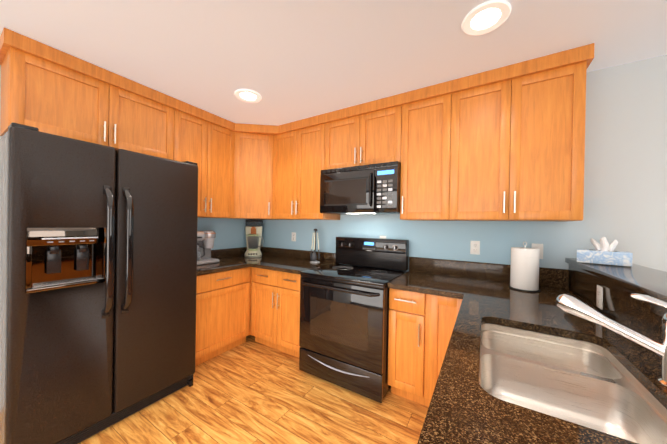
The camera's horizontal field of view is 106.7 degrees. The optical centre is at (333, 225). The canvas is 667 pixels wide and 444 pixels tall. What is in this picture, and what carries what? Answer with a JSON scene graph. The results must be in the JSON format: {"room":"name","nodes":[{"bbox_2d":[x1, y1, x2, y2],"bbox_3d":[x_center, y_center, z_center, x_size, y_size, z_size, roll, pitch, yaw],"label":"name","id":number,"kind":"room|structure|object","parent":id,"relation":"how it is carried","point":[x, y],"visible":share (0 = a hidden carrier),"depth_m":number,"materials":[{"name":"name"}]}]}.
{"room":"kitchen","nodes":[
{"label":"kitchen","id":0,"kind":"room"},
{"bbox_2d":[0,65,256,249],"bbox_3d":[-2.847,0.060,0.847,0.100,2.490,6.490,1,0,31],"label":"wall","id":1,"kind":"structure","parent":0,"point":[230,233],"depth_m":3.16,"materials":[{"name":"paint"}]},
{"bbox_2d":[0,28,171,159],"bbox_3d":[-1.865,-0.885,1.987,0.350,0.567,0.930,1,0,31],"label":"upper cabinet","id":2,"kind":"object","parent":1,"relation":"attached to","point":[48,89],"depth_m":1.75,"materials":[{"name":"brown wood"}]},
{"bbox_2d":[172,97,231,218],"bbox_3d":[-1.425,-0.625,2.671,0.394,1.077,0.699,1,0,31],"label":"upper cabinet","id":3,"kind":"object","parent":1,"relation":"attached to","point":[201,137],"depth_m":2.57,"materials":[{"name":"brown wood"}]},
{"bbox_2d":[78,335,428,443],"bbox_3d":[-0.140,1.409,-0.761,6.440,0.100,6.590,1,0,31],"label":"floor","id":4,"kind":"structure","parent":0,"point":[250,390],"depth_m":1.79,"materials":[{"name":"brown wood"}]},
{"bbox_2d":[0,122,197,443],"bbox_3d":[-1.674,0.398,1.833,0.858,1.846,0.962,1,0,31],"label":"fridge","id":5,"kind":"object","parent":4,"relation":"on","point":[98,265],"visible":1,"depth_m":1.50,"materials":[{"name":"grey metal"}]},
{"bbox_2d":[195,267,250,365],"bbox_3d":[-1.326,0.886,2.613,0.675,0.880,0.715,1,0,31],"label":"base cabinet","id":6,"kind":"object","parent":4,"relation":"on","point":[235,307],"depth_m":2.48,"materials":[{"name":"brown wood"}]},
{"bbox_2d":[197,249,248,274],"bbox_3d":[-1.360,0.373,2.586,0.628,0.145,0.627,1,0,31],"label":"countertop","id":7,"kind":"structure","parent":6,"relation":"on","point":[229,260],"depth_m":2.75,"materials":[{"name":"stone"}]},
{"bbox_2d":[197,230,219,264],"bbox_3d":[-1.448,0.230,2.668,0.260,0.355,0.330,1,0,31],"label":"coffee maker","id":8,"kind":"object","parent":7,"relation":"on","point":[205,241],"visible":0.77,"depth_m":2.67,"materials":[{"name":"silver metal"}]},
{"bbox_2d":[251,267,300,357],"bbox_3d":[-0.460,0.900,2.790,0.807,0.880,0.670,1,0,31],"label":"base cabinet","id":9,"kind":"object","parent":4,"relation":"on","point":[275,295],"depth_m":2.56,"materials":[{"name":"brown wood"}]},
{"bbox_2d":[225,247,337,273],"bbox_3d":[-0.698,0.383,2.940,1.386,0.145,0.668,1,0,31],"label":"countertop","id":10,"kind":"structure","parent":9,"relation":"on","point":[277,259],"depth_m":2.94,"materials":[{"name":"stone"}]},
{"bbox_2d":[240,220,262,256],"bbox_3d":[-1.083,0.169,3.313,0.265,0.484,0.308,1,0,31],"label":"blender","id":11,"kind":"object","parent":10,"relation":"on","point":[253,229],"visible":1,"depth_m":3.27,"materials":[{"name":"beige plastic"}]},
{"bbox_2d":[310,228,319,262],"bbox_3d":[-0.211,0.232,2.860,0.116,0.392,0.114,1,0,31],"label":"stand","id":12,"kind":"object","parent":10,"relation":"on","point":[313,256],"visible":1,"depth_m":2.84,"materials":[{"name":"grey metal"}]},
{"bbox_2d":[299,237,408,402],"bbox_3d":[0.197,0.743,2.321,0.793,1.219,0.776,1,0,31],"label":"range","id":13,"kind":"object","parent":4,"relation":"on","point":[344,326],"visible":0.98,"depth_m":2.06,"materials":[{"name":"black metal"}]},
{"bbox_2d":[388,288,438,406],"bbox_3d":[0.736,0.924,2.099,0.357,0.880,0.600,1,0,31],"label":"base cabinet","id":14,"kind":"object","parent":4,"relation":"on","point":[413,338],"depth_m":1.85,"materials":[{"name":"brown wood"}]},
{"bbox_2d":[388,257,460,294],"bbox_3d":[0.802,0.397,2.039,0.515,0.175,0.638,1,0,31],"label":"countertop","id":15,"kind":"structure","parent":14,"relation":"on","point":[424,275],"depth_m":2.20,"materials":[{"name":"stone"}]},
{"bbox_2d":[439,296,462,372],"bbox_3d":[0.905,0.927,1.995,0.338,0.880,0.600,1,0,31],"label":"base cabinet","id":16,"kind":"object","parent":4,"relation":"on","point":[449,307],"depth_m":1.73,"materials":[{"name":"brown wood"}]},
{"bbox_2d":[417,261,666,443],"bbox_3d":[0.482,0.468,0.388,0.667,0.415,3.788,1,0,31],"label":"countertop","id":17,"kind":"structure","parent":16,"relation":"on","point":[524,367],"depth_m":0.92,"materials":[{"name":"stone"}]},
{"bbox_2d":[509,242,539,291],"bbox_3d":[1.381,0.288,1.793,0.183,0.341,0.183,1,0,31],"label":"paper towel","id":18,"kind":"object","parent":17,"relation":"on","point":[524,273],"visible":1,"depth_m":1.73,"materials":[{"name":"paper"},{"name":"brushed nickel"}]},
{"bbox_2d":[479,324,666,443],"bbox_3d":[0.749,0.584,0.847,0.476,0.188,0.736,1,0,31],"label":"sink","id":19,"kind":"object","parent":17,"relation":"in","point":[582,381],"depth_m":0.92,"materials":[{"name":"silver metal"}]},
{"bbox_2d":[596,285,602,309],"bbox_3d":[1.422,0.383,1.327,0.007,0.118,0.072,1,0,31],"label":"electrical outlet","id":20,"kind":"object","parent":17,"relation":"attached to","point":[599,300],"visible":1,"depth_m":1.32,"materials":[{"name":"white plastic"}]},
{"bbox_2d":[555,293,666,387],"bbox_3d":[0.903,0.331,0.780,0.084,0.248,0.312,1,0,-39],"label":"faucet","id":21,"kind":"object","parent":17,"relation":"on","point":[571,305],"visible":1,"depth_m":0.76,"materials":[{"name":"silver metal"}]},
{"bbox_3d":[0.830,0.820,0.173,0.160,1.104,3.788,1,0,31],"label":"wall","id":22,"kind":"structure","parent":4,"relation":"on","visible":0},
{"bbox_2d":[565,258,666,301],"bbox_3d":[0.865,0.249,0.155,0.300,0.035,3.788,1,0,31],"label":"bar","id":23,"kind":"object","parent":22,"relation":"on","point":[643,280],"visible":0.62,"depth_m":1.17,"materials":[{"name":"stone"}]},
{"bbox_2d":[577,237,632,266],"bbox_3d":[1.702,0.156,1.567,0.118,0.169,0.232,1,0,-44],"label":"tissue box","id":24,"kind":"object","parent":23,"relation":"on","point":[604,253],"visible":1,"depth_m":1.53,"materials":[{"name":"blue cardboard"}]},
{"bbox_2d":[0,0,666,125],"bbox_3d":[-0.095,-1.181,-0.770,6.440,0.100,6.590,1,0,31],"label":"ceiling","id":25,"kind":"structure","parent":0,"point":[288,61],"depth_m":1.53,"materials":[{"name":"white paint"}]},
{"bbox_2d":[234,89,261,102],"bbox_3d":[-0.758,-1.148,2.208,0.230,0.010,0.230,1,0,31],"label":"recessed light","id":26,"kind":"object","parent":25,"relation":"in","point":[248,95],"visible":1,"depth_m":2.20,"materials":[{"name":"white"}]},
{"bbox_2d":[462,0,510,34],"bbox_3d":[0.824,-1.117,1.346,0.230,0.010,0.230,1,0,31],"label":"recessed light","id":27,"kind":"object","parent":25,"relation":"in","point":[485,18],"visible":1,"depth_m":1.33,"materials":[{"name":"white"}]},
{"bbox_2d":[257,55,666,271],"bbox_3d":[1.576,0.133,2.002,6.440,2.490,0.100,1,0,31],"label":"wall","id":28,"kind":"structure","parent":0,"point":[625,185],"depth_m":1.75,"materials":[{"name":"paint"}]},
{"bbox_2d":[232,122,271,219],"bbox_3d":[-0.981,-0.619,3.096,0.708,1.077,0.707,1,0,31],"label":"upper cabinet","id":29,"kind":"object","parent":28,"relation":"attached to","point":[251,143],"depth_m":2.89,"materials":[{"name":"brown wood"}]},
{"bbox_2d":[272,120,299,219],"bbox_3d":[-0.485,-0.610,2.977,0.478,1.077,0.393,1,0,31],"label":"upper cabinet","id":30,"kind":"object","parent":28,"relation":"attached to","point":[285,137],"depth_m":2.84,"materials":[{"name":"brown wood"}]},
{"bbox_2d":[291,232,295,240],"bbox_3d":[-0.517,0.149,3.219,0.072,0.118,0.007,1,0,31],"label":"electrical outlet","id":31,"kind":"object","parent":28,"relation":"attached to","point":[293,238],"visible":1,"depth_m":3.22,"materials":[{"name":"white plastic"}]},
{"bbox_2d":[300,114,339,219],"bbox_3d":[-0.188,-0.604,2.821,0.430,1.077,0.350,1,0,31],"label":"upper cabinet","id":32,"kind":"object","parent":28,"relation":"attached to","point":[312,128],"depth_m":2.66,"materials":[{"name":"brown wood"}]},
{"bbox_2d":[324,93,403,169],"bbox_3d":[0.338,-0.841,2.500,0.795,0.582,0.350,1,0,31],"label":"upper cabinet","id":33,"kind":"object","parent":28,"relation":"attached to","point":[372,132],"depth_m":2.32,"materials":[{"name":"brown wood"}]},
{"bbox_2d":[320,161,400,214],"bbox_3d":[0.297,-0.331,2.450,0.789,0.434,0.468,1,0,31],"label":"over-the-range microwave","id":34,"kind":"object","parent":33,"relation":"attached to","point":[371,189],"visible":0.92,"depth_m":2.26,"materials":[{"name":"black"}]},
{"bbox_2d":[400,77,463,220],"bbox_3d":[0.864,-0.583,2.176,0.449,1.077,0.350,1,0,31],"label":"upper cabinet","id":35,"kind":"object","parent":28,"relation":"attached to","point":[430,166],"depth_m":2.02,"materials":[{"name":"brown wood"}]},
{"bbox_2d":[470,241,479,254],"bbox_3d":[1.228,0.194,2.151,0.072,0.118,0.007,1,0,31],"label":"electrical outlet","id":36,"kind":"object","parent":28,"relation":"attached to","point":[474,247],"visible":1,"depth_m":2.15,"materials":[{"name":"white plastic"}]},
{"bbox_2d":[460,44,591,221],"bbox_3d":[1.306,-0.574,1.906,0.824,1.077,0.350,1,0,31],"label":"upper cabinet","id":37,"kind":"object","parent":28,"relation":"attached to","point":[505,143],"depth_m":1.70,"materials":[{"name":"brown wood"}]},
{"bbox_2d":[531,243,542,258],"bbox_3d":[1.587,0.202,1.931,0.072,0.118,0.008,1,0,31],"label":"switch plate","id":38,"kind":"object","parent":28,"relation":"attached to","point":[539,246],"visible":0.48,"depth_m":1.92,"materials":[{"name":"white plastic"}]}
]}

